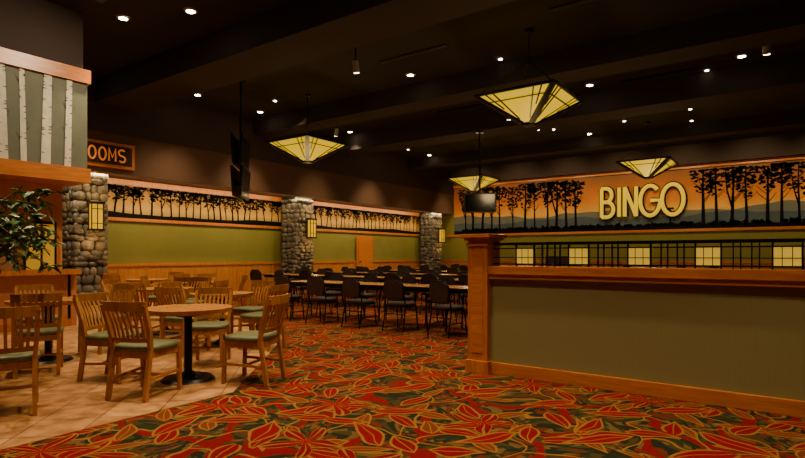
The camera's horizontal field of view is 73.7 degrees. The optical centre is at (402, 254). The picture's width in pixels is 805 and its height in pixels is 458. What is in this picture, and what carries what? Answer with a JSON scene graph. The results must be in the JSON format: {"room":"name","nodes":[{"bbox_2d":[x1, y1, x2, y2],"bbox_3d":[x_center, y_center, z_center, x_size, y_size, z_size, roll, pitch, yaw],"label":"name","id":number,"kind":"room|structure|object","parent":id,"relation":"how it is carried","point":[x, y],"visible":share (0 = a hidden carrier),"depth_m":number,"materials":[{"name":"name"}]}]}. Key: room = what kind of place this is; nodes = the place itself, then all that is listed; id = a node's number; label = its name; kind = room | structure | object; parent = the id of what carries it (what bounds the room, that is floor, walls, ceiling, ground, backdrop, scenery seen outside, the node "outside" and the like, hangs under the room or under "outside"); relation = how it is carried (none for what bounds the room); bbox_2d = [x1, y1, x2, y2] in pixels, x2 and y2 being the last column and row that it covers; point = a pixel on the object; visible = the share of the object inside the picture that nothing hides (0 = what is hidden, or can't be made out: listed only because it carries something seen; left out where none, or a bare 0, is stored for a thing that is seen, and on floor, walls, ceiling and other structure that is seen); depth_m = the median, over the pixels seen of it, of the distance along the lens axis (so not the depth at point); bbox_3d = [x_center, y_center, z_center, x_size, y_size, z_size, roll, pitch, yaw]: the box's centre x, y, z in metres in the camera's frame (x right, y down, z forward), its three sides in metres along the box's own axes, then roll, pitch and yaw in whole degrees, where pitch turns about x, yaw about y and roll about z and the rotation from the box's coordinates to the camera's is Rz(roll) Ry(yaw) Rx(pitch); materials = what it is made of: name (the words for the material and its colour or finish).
{"room":"games hall","nodes":[
{"label":"games hall","id":0,"kind":"room"},
{"bbox_2d":[62,218,419,263],"bbox_3d":[-6.405,-1.600,17.712,0.200,5.800,28.800,0,0,35],"label":"wall","id":1,"kind":"structure","parent":0,"point":[129,242],"depth_m":17.91,"materials":[{"name":"green paint"}]},
{"bbox_2d":[62,260,419,299],"bbox_3d":[-6.299,0.775,17.636,0.060,1.050,28.400,0,0,35],"label":"wainscoting","id":2,"kind":"structure","parent":1,"relation":"attached to","point":[234,272],"depth_m":18.13,"materials":[{"name":"brown wood"}]},
{"bbox_2d":[106,183,419,233],"bbox_3d":[-6.343,-1.535,17.588,0.026,0.950,28.230,0,0,35],"label":"mural","id":3,"kind":"object","parent":1,"relation":"attached to","point":[124,201],"visible":0.71,"depth_m":18.12,"materials":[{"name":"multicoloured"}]},
{"bbox_2d":[107,178,419,235],"bbox_3d":[-6.291,-1.560,17.631,0.080,1.180,28.400,0,0,35],"label":"trim","id":4,"kind":"structure","parent":1,"relation":"attached to","point":[110,180],"depth_m":17.91,"materials":[{"name":"brown wood"}]},
{"bbox_2d":[356,236,372,268],"bbox_3d":[-1.655,0.225,23.997,0.105,2.150,1.150,0,0,35],"label":"door","id":5,"kind":"structure","parent":1,"relation":"in","point":[364,244],"depth_m":23.95,"materials":[{"name":"brown wood"}]},
{"bbox_2d":[87,78,453,214],"bbox_3d":[-5.909,-3.325,17.358,1.020,2.350,28.400,0,0,35],"label":"wall","id":6,"kind":"structure","parent":0,"point":[179,143],"depth_m":17.31,"materials":[{"name":"brown paint"}]},
{"bbox_2d":[87,138,134,170],"bbox_3d":[-8.008,-2.610,13.420,0.114,0.660,2.650,0,0,35],"label":"restroom sign","id":7,"kind":"object","parent":6,"relation":"attached to","point":[100,153],"visible":0.44,"depth_m":13.95,"materials":[{"name":"brown wood"}]},
{"bbox_2d":[0,281,804,457],"bbox_3d":[2.184,1.350,11.585,21.300,0.100,28.800,0,0,35],"label":"floor","id":8,"kind":"structure","parent":0,"point":[346,391],"depth_m":4.29,"materials":[{"name":"carpet"}]},
{"bbox_2d":[62,172,107,305],"bbox_3d":[-8.291,-0.408,13.991,0.834,3.587,0.867,0,0,35],"label":"stone column","id":9,"kind":"structure","parent":8,"relation":"on","point":[83,249],"depth_m":13.71,"materials":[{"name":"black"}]},
{"bbox_2d":[87,201,104,230],"bbox_3d":[-7.842,-0.990,13.725,0.250,0.740,0.340,0,0,35],"label":"wall lantern","id":10,"kind":"object","parent":9,"relation":"attached to","point":[95,208],"visible":1,"depth_m":13.65,"materials":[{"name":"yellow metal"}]},
{"bbox_2d":[0,299,281,449],"bbox_3d":[-6.511,1.298,7.783,11.140,0.004,12.090,0,0,35],"label":"floor tile","id":11,"kind":"structure","parent":8,"relation":"on","point":[65,405],"depth_m":5.10,"materials":[{"name":"tile"}]},
{"bbox_2d":[0,306,40,415],"bbox_3d":[-3.246,0.854,4.400,0.470,0.891,0.583,0,0,-34],"label":"dining chair","id":12,"kind":"object","parent":11,"relation":"on","point":[13,358],"visible":1,"depth_m":4.31,"materials":[{"name":"brown wood"}]},
{"bbox_2d":[0,185,66,273],"bbox_3d":[-4.148,0.319,5.052,1.755,1.954,1.775,0,0,-28],"label":"ficus tree","id":13,"kind":"object","parent":11,"relation":"on","point":[10,225],"visible":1,"depth_m":5.19,"materials":[{"name":"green plant"}]},
{"bbox_2d":[14,284,57,347],"bbox_3d":[-4.897,0.854,7.195,0.470,0.891,0.583,0,0,-42],"label":"dining chair","id":14,"kind":"object","parent":11,"relation":"on","point":[39,287],"visible":0.24,"depth_m":7.35,"materials":[{"name":"brown wood"}]},
{"bbox_2d":[10,293,63,378],"bbox_3d":[-3.986,0.854,5.880,0.470,0.891,0.583,0,0,-30],"label":"dining chair","id":15,"kind":"object","parent":11,"relation":"on","point":[52,331],"visible":0.75,"depth_m":5.75,"materials":[{"name":"brown wood"}]},
{"bbox_2d":[4,297,73,364],"bbox_3d":[-4.351,0.921,6.592,0.880,0.750,0.880,0,0,35],"label":"pedestal table","id":16,"kind":"object","parent":11,"relation":"on","point":[42,360],"visible":0.44,"depth_m":6.50,"materials":[{"name":"laminate"}]},
{"bbox_2d":[0,0,90,332],"bbox_3d":[-9.070,-1.600,7.329,2.300,5.800,8.140,0,0,35],"label":"wall","id":17,"kind":"structure","parent":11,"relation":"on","point":[44,82],"depth_m":9.48,"materials":[{"name":"paint"}]},
{"bbox_2d":[78,284,135,354],"bbox_3d":[-4.010,0.854,7.314,0.470,0.891,0.583,0,0,25],"label":"dining chair","id":18,"kind":"object","parent":11,"relation":"on","point":[130,289],"visible":0.38,"depth_m":7.44,"materials":[{"name":"brown wood"}]},
{"bbox_2d":[72,292,146,383],"bbox_3d":[-3.073,0.854,5.647,0.583,0.891,0.470,0,0,12],"label":"dining chair","id":19,"kind":"object","parent":11,"relation":"on","point":[98,338],"visible":0.57,"depth_m":5.50,"materials":[{"name":"brown wood"}]},
{"bbox_2d":[102,274,137,313],"bbox_3d":[-5.978,0.854,11.396,0.470,0.891,0.583,0,0,18],"label":"dining chair","id":20,"kind":"object","parent":11,"relation":"on","point":[104,276],"visible":0.22,"depth_m":11.13,"materials":[{"name":"brown wood"}]},
{"bbox_2d":[100,279,143,330],"bbox_3d":[-4.665,0.854,8.963,0.583,0.891,0.470,0,0,6],"label":"dining chair","id":21,"kind":"object","parent":11,"relation":"on","point":[105,286],"visible":0.2,"depth_m":8.94,"materials":[{"name":"brown wood"}]},
{"bbox_2d":[115,283,160,334],"bbox_3d":[-3.988,0.854,8.135,0.470,0.891,0.583,0,0,5],"label":"dining chair","id":22,"kind":"object","parent":11,"relation":"on","point":[139,286],"visible":0.25,"depth_m":7.93,"materials":[{"name":"brown wood"}]},
{"bbox_2d":[100,301,181,402],"bbox_3d":[-2.403,0.854,4.955,0.470,0.891,0.583,0,0,13],"label":"dining chair","id":23,"kind":"object","parent":11,"relation":"on","point":[145,349],"visible":1,"depth_m":4.79,"materials":[{"name":"brown wood"}]},
{"bbox_2d":[125,278,167,306],"bbox_3d":[-5.751,0.921,12.086,0.880,0.750,0.880,0,0,35],"label":"pedestal table","id":24,"kind":"object","parent":11,"relation":"on","point":[151,280],"visible":0.42,"depth_m":11.96,"materials":[{"name":"laminate"}]},
{"bbox_2d":[140,275,169,306],"bbox_3d":[-4.889,0.854,10.683,0.583,0.891,0.470,0,0,-13],"label":"dining chair","id":25,"kind":"object","parent":11,"relation":"on","point":[152,298],"visible":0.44,"depth_m":10.68,"materials":[{"name":"brown wood"}]},
{"bbox_2d":[137,287,193,335],"bbox_3d":[-3.923,0.921,8.879,0.880,0.750,0.880,0,0,35],"label":"pedestal table","id":26,"kind":"object","parent":11,"relation":"on","point":[148,289],"visible":0.38,"depth_m":8.75,"materials":[{"name":"laminate"}]},
{"bbox_2d":[153,272,184,305],"bbox_3d":[-5.552,0.854,12.785,0.470,0.891,0.583,0,0,16],"label":"dining chair","id":27,"kind":"object","parent":11,"relation":"on","point":[169,273],"visible":0.27,"depth_m":13.03,"materials":[{"name":"brown wood"}]},
{"bbox_2d":[156,273,189,305],"bbox_3d":[-5.062,0.854,11.854,0.583,0.891,0.470,0,0,19],"label":"dining chair","id":28,"kind":"object","parent":11,"relation":"on","point":[185,274],"visible":0.16,"depth_m":11.73,"materials":[{"name":"brown wood"}]},
{"bbox_2d":[153,287,210,356],"bbox_3d":[-2.898,0.854,7.063,0.470,0.891,0.583,0,0,24],"label":"dining chair","id":29,"kind":"object","parent":11,"relation":"on","point":[159,292],"visible":0.44,"depth_m":6.89,"materials":[{"name":"brown wood"}]},
{"bbox_2d":[157,281,206,340],"bbox_3d":[-3.272,0.854,7.993,0.583,0.891,0.470,0,0,22],"label":"dining chair","id":30,"kind":"object","parent":11,"relation":"on","point":[163,284],"visible":0.13,"depth_m":8.07,"materials":[{"name":"brown wood"}]},
{"bbox_2d":[174,277,203,300],"bbox_3d":[-4.017,0.854,10.135,0.470,0.891,0.583,0,0,-13],"label":"dining chair","id":31,"kind":"object","parent":11,"relation":"on","point":[176,279],"visible":0.2,"depth_m":9.86,"materials":[{"name":"brown wood"}]},
{"bbox_2d":[148,304,231,384],"bbox_3d":[-2.235,0.921,5.598,0.880,0.750,0.880,0,0,35],"label":"pedestal table","id":32,"kind":"object","parent":11,"relation":"on","point":[189,376],"visible":0.93,"depth_m":5.54,"materials":[{"name":"laminate"}]},
{"bbox_2d":[171,277,210,328],"bbox_3d":[-3.769,0.854,9.609,0.470,0.891,0.583,0,0,12],"label":"dining chair","id":33,"kind":"object","parent":11,"relation":"on","point":[206,280],"visible":0.45,"depth_m":9.81,"materials":[{"name":"brown wood"}]},
{"bbox_2d":[195,273,216,287],"bbox_3d":[-4.285,0.854,11.562,0.470,0.891,0.583,0,0,-8],"label":"dining chair","id":34,"kind":"object","parent":11,"relation":"on","point":[211,275],"visible":0.09,"depth_m":11.81,"materials":[{"name":"brown wood"}]},
{"bbox_2d":[192,287,232,366],"bbox_3d":[-2.324,0.854,6.461,0.470,0.891,0.583,0,0,-6],"label":"dining chair","id":35,"kind":"object","parent":11,"relation":"on","point":[198,327],"visible":0.75,"depth_m":6.60,"materials":[{"name":"brown wood"}]},
{"bbox_2d":[202,279,228,335],"bbox_3d":[-3.184,0.854,8.773,0.583,0.891,0.470,0,0,8],"label":"dining chair","id":36,"kind":"object","parent":11,"relation":"on","point":[220,283],"visible":0.2,"depth_m":8.62,"materials":[{"name":"brown wood"}]},
{"bbox_2d":[189,291,253,345],"bbox_3d":[-2.597,0.921,7.724,0.880,0.750,0.880,0,0,35],"label":"pedestal table","id":37,"kind":"object","parent":11,"relation":"on","point":[236,294],"visible":0.48,"depth_m":7.61,"materials":[{"name":"laminate"}]},
{"bbox_2d":[217,275,247,319],"bbox_3d":[-3.463,0.854,10.961,0.583,0.891,0.470,0,0,-9],"label":"dining chair","id":38,"kind":"object","parent":11,"relation":"on","point":[245,277],"visible":0.38,"depth_m":10.78,"materials":[{"name":"brown wood"}]},
{"bbox_2d":[230,280,274,333],"bbox_3d":[-2.334,0.854,8.401,0.470,0.891,0.583,0,0,21],"label":"dining chair","id":39,"kind":"object","parent":11,"relation":"on","point":[237,311],"visible":0.72,"depth_m":8.54,"materials":[{"name":"brown wood"}]},
{"bbox_2d":[221,293,289,385],"bbox_3d":[-1.497,0.854,5.545,0.583,0.891,0.470,0,0,14],"label":"dining chair","id":40,"kind":"object","parent":11,"relation":"on","point":[265,337],"visible":1,"depth_m":5.40,"materials":[{"name":"brown wood"}]},
{"bbox_2d":[238,284,289,351],"bbox_3d":[-1.919,0.854,7.465,0.583,0.891,0.470,0,0,21],"label":"dining chair","id":41,"kind":"object","parent":11,"relation":"on","point":[252,317],"visible":0.44,"depth_m":7.33,"materials":[{"name":"brown wood"}]},
{"bbox_2d":[250,269,267,299],"bbox_3d":[-3.986,0.854,15.125,0.450,0.898,0.504,0,0,29],"label":"banquet chair","id":42,"kind":"object","parent":8,"relation":"on","point":[254,274],"visible":0.34,"depth_m":14.92,"materials":[{"name":"fabric"}]},
{"bbox_2d":[275,270,297,302],"bbox_3d":[-3.151,0.854,14.515,0.504,0.898,0.450,0,0,-45],"label":"banquet chair","id":43,"kind":"object","parent":8,"relation":"on","point":[277,272],"visible":0.42,"depth_m":14.39,"materials":[{"name":"fabric"}]},
{"bbox_2d":[274,275,304,320],"bbox_3d":[-2.302,0.854,10.842,0.450,0.898,0.504,0,0,24],"label":"banquet chair","id":44,"kind":"object","parent":8,"relation":"on","point":[281,279],"visible":0.61,"depth_m":10.63,"materials":[{"name":"black metal"}]},
{"bbox_2d":[261,273,318,298],"bbox_3d":[-3.183,0.925,15.290,1.840,0.751,0.730,0,0,35],"label":"folding table","id":45,"kind":"object","parent":8,"relation":"on","point":[265,275],"visible":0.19,"depth_m":15.14,"materials":[{"name":"laminate"}]},
{"bbox_2d":[281,196,313,290],"bbox_3d":[-3.937,-0.383,20.099,0.842,3.514,0.982,0,0,35],"label":"stone column","id":46,"kind":"structure","parent":8,"relation":"on","point":[297,250],"depth_m":19.77,"materials":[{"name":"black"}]},
{"bbox_2d":[306,218,316,238],"bbox_3d":[-3.383,-0.990,19.978,0.250,0.740,0.340,0,0,35],"label":"wall lantern","id":47,"kind":"object","parent":46,"relation":"attached to","point":[311,222],"visible":1,"depth_m":19.89,"materials":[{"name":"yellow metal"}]},
{"bbox_2d":[293,268,304,297],"bbox_3d":[-3.244,0.854,16.061,0.450,0.898,0.504,0,0,36],"label":"banquet chair","id":48,"kind":"object","parent":8,"relation":"on","point":[297,271],"visible":0.23,"depth_m":16.23,"materials":[{"name":"fabric"}]},
{"bbox_2d":[298,271,322,305],"bbox_3d":[-2.395,0.854,13.955,0.450,0.898,0.504,0,0,30],"label":"banquet chair","id":49,"kind":"object","parent":8,"relation":"on","point":[303,275],"visible":0.46,"depth_m":13.79,"materials":[{"name":"black metal"}]},
{"bbox_2d":[306,269,327,299],"bbox_3d":[-2.466,0.854,15.564,0.450,0.898,0.504,0,0,28],"label":"banquet chair","id":50,"kind":"object","parent":8,"relation":"on","point":[321,271],"visible":0.23,"depth_m":15.72,"materials":[{"name":"fabric"}]},
{"bbox_2d":[305,276,338,324],"bbox_3d":[-1.535,0.854,10.256,0.450,0.898,0.504,0,0,27],"label":"banquet chair","id":51,"kind":"object","parent":8,"relation":"on","point":[315,285],"visible":1,"depth_m":10.07,"materials":[{"name":"fabric"}]},
{"bbox_2d":[316,273,343,314],"bbox_3d":[-1.583,0.854,11.883,0.450,0.898,0.504,0,0,31],"label":"banquet chair","id":52,"kind":"object","parent":8,"relation":"on","point":[335,276],"visible":0.76,"depth_m":11.95,"materials":[{"name":"black metal"}]},
{"bbox_2d":[291,280,372,321],"bbox_3d":[-1.541,0.925,11.048,1.840,0.751,0.730,0,0,35],"label":"folding table","id":53,"kind":"object","parent":8,"relation":"on","point":[334,284],"visible":0.55,"depth_m":10.93,"materials":[{"name":"laminate"}]},
{"bbox_2d":[323,271,349,307],"bbox_3d":[-1.657,0.854,13.474,0.450,0.898,0.504,0,0,40],"label":"banquet chair","id":54,"kind":"object","parent":8,"relation":"on","point":[328,274],"visible":0.5,"depth_m":13.33,"materials":[{"name":"fabric"}]},
{"bbox_2d":[311,275,368,306],"bbox_3d":[-1.660,0.925,14.204,1.840,0.751,0.730,0,0,35],"label":"folding table","id":55,"kind":"object","parent":8,"relation":"on","point":[321,276],"visible":0.16,"depth_m":14.08,"materials":[{"name":"laminate"}]},
{"bbox_2d":[332,269,353,299],"bbox_3d":[-1.669,0.854,14.961,0.450,0.898,0.504,0,0,38],"label":"banquet chair","id":56,"kind":"object","parent":8,"relation":"on","point":[346,271],"visible":0.25,"depth_m":15.10,"materials":[{"name":"black metal"}]},
{"bbox_2d":[341,278,376,328],"bbox_3d":[-0.788,0.854,9.732,0.450,0.898,0.504,0,0,36],"label":"banquet chair","id":57,"kind":"object","parent":8,"relation":"on","point":[351,286],"visible":1,"depth_m":9.57,"materials":[{"name":"black metal"}]},
{"bbox_2d":[358,267,368,292],"bbox_3d":[-1.392,0.854,17.849,0.450,0.898,0.504,0,0,33],"label":"banquet chair","id":58,"kind":"object","parent":8,"relation":"on","point":[362,269],"visible":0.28,"depth_m":17.99,"materials":[{"name":"fabric"}]},
{"bbox_2d":[349,274,378,315],"bbox_3d":[-0.809,0.854,11.348,0.450,0.898,0.504,0,0,36],"label":"banquet chair","id":59,"kind":"object","parent":8,"relation":"on","point":[368,277],"visible":0.59,"depth_m":11.39,"materials":[{"name":"fabric"}]},
{"bbox_2d":[356,270,378,299],"bbox_3d":[-0.936,0.854,14.444,0.450,0.898,0.504,0,0,41],"label":"banquet chair","id":60,"kind":"object","parent":8,"relation":"on","point":[370,271],"visible":0.26,"depth_m":14.55,"materials":[{"name":"fabric"}]},
{"bbox_2d":[372,269,383,299],"bbox_3d":[-0.572,0.854,15.781,0.450,0.898,0.504,0,0,42],"label":"banquet chair","id":61,"kind":"object","parent":8,"relation":"on","point":[380,271],"visible":0.29,"depth_m":15.53,"materials":[{"name":"fabric"}]},
{"bbox_2d":[371,267,389,295],"bbox_3d":[-0.698,0.854,17.365,0.450,0.898,0.504,0,0,38],"label":"banquet chair","id":62,"kind":"object","parent":8,"relation":"on","point":[384,269],"visible":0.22,"depth_m":17.46,"materials":[{"name":"fabric"}]},
{"bbox_2d":[357,272,406,294],"bbox_3d":[-0.615,0.925,16.530,1.840,0.751,0.730,0,0,35],"label":"folding table","id":63,"kind":"object","parent":8,"relation":"on","point":[358,273],"visible":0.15,"depth_m":16.64,"materials":[{"name":"laminate"}]},
{"bbox_2d":[358,276,427,306],"bbox_3d":[-0.138,0.925,13.118,1.840,0.751,0.730,0,0,35],"label":"folding table","id":64,"kind":"object","parent":8,"relation":"on","point":[380,278],"visible":0.25,"depth_m":13.02,"materials":[{"name":"laminate"}]},
{"bbox_2d":[383,273,409,312],"bbox_3d":[-0.133,0.854,12.340,0.450,0.898,0.504,0,0,28],"label":"banquet chair","id":65,"kind":"object","parent":8,"relation":"on","point":[388,275],"visible":0.35,"depth_m":12.15,"materials":[{"name":"black metal"}]},
{"bbox_2d":[382,279,418,332],"bbox_3d":[-0.038,0.854,9.233,0.450,0.898,0.504,0,0,33],"label":"banquet chair","id":66,"kind":"object","parent":8,"relation":"on","point":[393,288],"visible":1,"depth_m":9.06,"materials":[{"name":"fabric"}]},
{"bbox_2d":[385,275,416,321],"bbox_3d":[-0.015,0.854,10.729,0.450,0.898,0.504,0,0,43],"label":"banquet chair","id":67,"kind":"object","parent":8,"relation":"on","point":[407,279],"visible":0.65,"depth_m":10.76,"materials":[{"name":"black metal"}]},
{"bbox_2d":[397,270,408,294],"bbox_3d":[-0.141,0.854,13.898,0.450,0.898,0.504,0,0,43],"label":"banquet chair","id":68,"kind":"object","parent":8,"relation":"on","point":[401,273],"visible":0.2,"depth_m":14.04,"materials":[{"name":"fabric"}]},
{"bbox_2d":[360,282,453,329],"bbox_3d":[-0.018,0.925,9.962,1.840,0.751,0.730,0,0,35],"label":"folding table","id":69,"kind":"object","parent":8,"relation":"on","point":[375,285],"visible":0.66,"depth_m":9.76,"materials":[{"name":"laminate"}]},
{"bbox_2d":[406,268,415,292],"bbox_3d":[0.148,0.854,16.774,0.450,0.898,0.504,0,0,34],"label":"banquet chair","id":70,"kind":"object","parent":8,"relation":"on","point":[410,270],"visible":0.16,"depth_m":16.91,"materials":[{"name":"black metal"}]},
{"bbox_2d":[419,267,429,293],"bbox_3d":[0.870,0.854,17.860,0.450,0.898,0.504,0,0,33],"label":"banquet chair","id":71,"kind":"object","parent":8,"relation":"on","point":[423,269],"visible":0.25,"depth_m":17.67,"materials":[{"name":"fabric"}]},
{"bbox_2d":[416,271,439,305],"bbox_3d":[0.632,0.854,13.326,0.450,0.898,0.504,0,0,41],"label":"banquet chair","id":72,"kind":"object","parent":8,"relation":"on","point":[436,273],"visible":0.2,"depth_m":13.41,"materials":[{"name":"black metal"}]},
{"bbox_2d":[419,274,438,314],"bbox_3d":[0.675,0.854,11.760,0.450,0.898,0.504,0,0,27],"label":"banquet chair","id":73,"kind":"object","parent":8,"relation":"on","point":[426,278],"visible":0.46,"depth_m":11.58,"materials":[{"name":"fabric"}]},
{"bbox_2d":[420,212,441,267],"bbox_3d":[1.466,-0.418,27.674,0.835,3.540,0.987,0,0,35],"label":"stone column","id":74,"kind":"structure","parent":8,"relation":"on","point":[430,249],"depth_m":27.34,"materials":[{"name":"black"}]},
{"bbox_2d":[438,228,445,242],"bbox_3d":[2.018,-0.990,27.549,0.250,0.740,0.340,0,0,35],"label":"wall lantern","id":75,"kind":"object","parent":74,"relation":"attached to","point":[441,230],"visible":1,"depth_m":27.45,"materials":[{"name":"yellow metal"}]},
{"bbox_2d":[410,273,461,300],"bbox_3d":[0.907,0.925,15.444,1.840,0.751,0.730,0,0,35],"label":"folding table","id":76,"kind":"object","parent":8,"relation":"on","point":[414,274],"visible":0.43,"depth_m":15.32,"materials":[{"name":"laminate"}]},
{"bbox_2d":[425,276,456,323],"bbox_3d":[0.733,0.854,10.167,0.450,0.898,0.504,0,0,32],"label":"banquet chair","id":77,"kind":"object","parent":8,"relation":"on","point":[449,280],"visible":0.45,"depth_m":10.26,"materials":[{"name":"fabric"}]},
{"bbox_2d":[427,280,467,338],"bbox_3d":[0.723,0.854,8.643,0.450,0.898,0.504,0,0,43],"label":"banquet chair","id":78,"kind":"object","parent":8,"relation":"on","point":[439,291],"visible":1,"depth_m":8.49,"materials":[{"name":"fabric"}]},
{"bbox_2d":[447,268,458,278],"bbox_3d":[1.696,0.854,17.301,0.450,0.898,0.504,0,0,27],"label":"banquet chair","id":79,"kind":"object","parent":8,"relation":"on","point":[451,270],"visible":0.31,"depth_m":17.08,"materials":[{"name":"black metal"}]},
{"bbox_2d":[445,285,467,331],"bbox_3d":[1.504,0.925,8.877,1.840,0.751,0.730,0,0,35],"label":"folding table","id":80,"kind":"object","parent":8,"relation":"on","point":[463,290],"visible":0.23,"depth_m":9.07,"materials":[{"name":"laminate"}]},
{"bbox_2d":[457,275,467,317],"bbox_3d":[1.438,0.854,11.211,0.450,0.898,0.504,0,0,29],"label":"banquet chair","id":81,"kind":"object","parent":8,"relation":"on","point":[463,279],"visible":0.37,"depth_m":11.08,"materials":[{"name":"fabric"}]},
{"bbox_2d":[545,256,574,265],"bbox_3d":[6.988,0.675,23.574,1.200,1.250,0.700,0,0,35],"label":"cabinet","id":82,"kind":"object","parent":8,"relation":"on","point":[550,260],"visible":0.21,"depth_m":23.30,"materials":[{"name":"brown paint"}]},
{"bbox_2d":[46,0,804,169],"bbox_3d":[2.184,-4.550,11.585,21.300,0.100,28.800,0,0,35],"label":"ceiling","id":83,"kind":"structure","parent":0,"point":[476,40],"depth_m":12.17,"materials":[{"name":"black paint"}]},
{"bbox_2d":[116,14,130,20],"bbox_3d":[-5.284,-4.485,10.157,0.256,0.030,0.260,0,0,35],"label":"recessed light","id":84,"kind":"object","parent":83,"relation":"in","point":[122,17],"visible":1,"depth_m":10.11,"materials":[{"name":"white"}]},
{"bbox_2d":[183,7,197,13],"bbox_3d":[-3.895,-4.485,9.866,0.256,0.030,0.260,0,0,35],"label":"recessed light","id":85,"kind":"object","parent":83,"relation":"in","point":[189,10],"visible":1,"depth_m":9.82,"materials":[{"name":"white"}]},
{"bbox_2d":[230,80,250,200],"bbox_3d":[-4.194,-2.987,13.924,0.320,3.025,1.250,0,0,-7],"label":"television","id":86,"kind":"object","parent":83,"relation":"hanging from","point":[240,151],"visible":0.94,"depth_m":13.69,"materials":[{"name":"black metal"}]},
{"bbox_2d":[95,0,514,111],"bbox_3d":[0.545,-4.200,8.393,19.860,0.600,1.100,0,0,35],"label":"ceiling beam","id":87,"kind":"structure","parent":83,"relation":"attached to","point":[295,32],"depth_m":10.24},
{"bbox_2d":[265,93,348,163],"bbox_3d":[-2.660,-3.540,15.041,1.694,1.920,1.694,0,0,35],"label":"pendant light","id":88,"kind":"object","parent":83,"relation":"hanging from","point":[307,148],"visible":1,"depth_m":14.72,"materials":[{"name":"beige glass"}]},
{"bbox_2d":[352,48,359,73],"bbox_3d":[-1.014,-4.228,11.683,0.150,0.543,0.210,0,0,13],"label":"track spotlight","id":89,"kind":"object","parent":83,"relation":"hanging from","point":[355,62],"visible":0.95,"depth_m":11.64,"materials":[{"name":"black metal"}]},
{"bbox_2d":[378,44,447,63],"bbox_3d":[0.212,-4.490,11.983,1.810,0.020,0.183,0,0,35],"label":"ceiling vent","id":90,"kind":"object","parent":83,"relation":"in","point":[443,45],"depth_m":11.96,"materials":[{"name":"black metal"}]},
{"bbox_2d":[446,145,500,192],"bbox_3d":[2.915,-3.540,21.996,1.694,1.920,1.694,0,0,35],"label":"pendant light","id":91,"kind":"object","parent":83,"relation":"hanging from","point":[470,183],"visible":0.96,"depth_m":21.69,"materials":[{"name":"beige glass"}]},
{"bbox_2d":[464,131,495,212],"bbox_3d":[2.453,-2.625,17.044,1.000,2.550,0.320,0,0,6],"label":"television","id":92,"kind":"object","parent":83,"relation":"hanging from","point":[479,202],"visible":1,"depth_m":16.92,"materials":[{"name":"black metal"}]},
{"bbox_2d":[473,28,582,127],"bbox_3d":[2.528,-3.540,10.726,1.694,1.920,1.694,0,0,35],"label":"pendant light","id":93,"kind":"object","parent":83,"relation":"hanging from","point":[528,105],"visible":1,"depth_m":10.38,"materials":[{"name":"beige glass"}]},
{"bbox_2d":[253,0,804,137],"bbox_3d":[3.362,-4.250,12.342,19.860,0.500,0.800,0,0,35],"label":"ceiling beam","id":94,"kind":"structure","parent":83,"relation":"attached to","point":[782,21],"depth_m":11.64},
{"bbox_2d":[327,55,804,156],"bbox_3d":[5.452,-4.200,15.273,19.860,0.600,1.000,0,0,35],"label":"ceiling beam","id":95,"kind":"structure","parent":83,"relation":"attached to","point":[781,77],"depth_m":14.47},
{"bbox_2d":[550,0,595,11],"bbox_3d":[3.036,-4.490,9.601,0.768,0.020,0.181,0,0,35],"label":"ceiling vent","id":96,"kind":"object","parent":83,"relation":"in","point":[567,5],"depth_m":9.64,"materials":[{"name":"black metal"}]},
{"bbox_2d":[408,109,804,169],"bbox_3d":[8.530,-4.275,19.588,19.860,0.450,0.600,0,0,35],"label":"ceiling beam","id":97,"kind":"structure","parent":83,"relation":"attached to","point":[789,119],"depth_m":19.52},
{"bbox_2d":[616,121,678,178],"bbox_3d":[8.288,-3.540,18.163,1.694,1.920,1.694,0,0,35],"label":"pendant light","id":98,"kind":"object","parent":83,"relation":"hanging from","point":[645,168],"visible":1,"depth_m":17.82,"materials":[{"name":"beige glass"}]},
{"bbox_2d":[735,53,748,57],"bbox_3d":[7.653,-4.485,12.106,0.256,0.030,0.260,0,0,35],"label":"recessed light","id":99,"kind":"object","parent":83,"relation":"in","point":[743,55],"visible":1,"depth_m":12.04,"materials":[{"name":"white"}]},
{"bbox_2d":[762,45,770,55],"bbox_3d":[7.203,-4.228,10.615,0.150,0.543,0.210,0,0,35],"label":"track spotlight","id":100,"kind":"object","parent":83,"relation":"hanging from","point":[766,50],"visible":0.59,"depth_m":10.58,"materials":[{"name":"black metal"}]},
{"bbox_2d":[441,215,804,261],"bbox_3d":[10.488,-1.600,23.227,20.900,5.800,0.200,0,0,35],"label":"wall","id":101,"kind":"structure","parent":0,"point":[454,248],"depth_m":23.21,"materials":[{"name":"green paint"}]},
{"bbox_2d":[441,155,804,268],"bbox_3d":[10.435,-1.200,23.068,20.800,5.000,0.120,0,0,35],"label":"trim","id":102,"kind":"structure","parent":101,"relation":"attached to","point":[448,263],"depth_m":22.60,"materials":[{"name":"brown wood"}]},
{"bbox_2d":[454,159,804,234],"bbox_3d":[10.831,-2.320,22.830,19.840,2.480,0.028,0,0,35],"label":"mural","id":103,"kind":"object","parent":101,"relation":"attached to","point":[765,194],"visible":0.84,"depth_m":22.79,"materials":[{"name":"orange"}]},
{"bbox_2d":[599,181,686,219],"bbox_3d":[10.248,-2.315,23.053,3.543,1.540,0.160,0,0,35],"label":"letter sign","id":104,"kind":"object","parent":101,"relation":"attached to","point":[624,198],"visible":1,"depth_m":23.09,"materials":[{"name":"gold metal"}]},
{"bbox_2d":[451,132,804,184],"bbox_3d":[10.751,-4.100,22.701,19.860,0.800,0.350,0,0,35],"label":"wall","id":105,"kind":"structure","parent":0,"point":[793,144],"depth_m":22.48,"materials":[{"name":"brown paint"}]},
{"bbox_2d":[461,234,804,417],"bbox_3d":[4.209,0.535,3.692,8.435,1.530,0.450,0,0,35],"label":"wall","id":106,"kind":"structure","parent":0,"point":[725,337],"depth_m":4.98,"materials":[{"name":"green paint"}]},
{"bbox_2d":[493,238,804,269],"bbox_3d":[4.345,-0.007,3.595,8.178,0.255,0.060,0,0,35],"label":"railing","id":107,"kind":"object","parent":106,"relation":"attached to","point":[792,256],"visible":0.91,"depth_m":4.94,"materials":[{"name":"black metal"}]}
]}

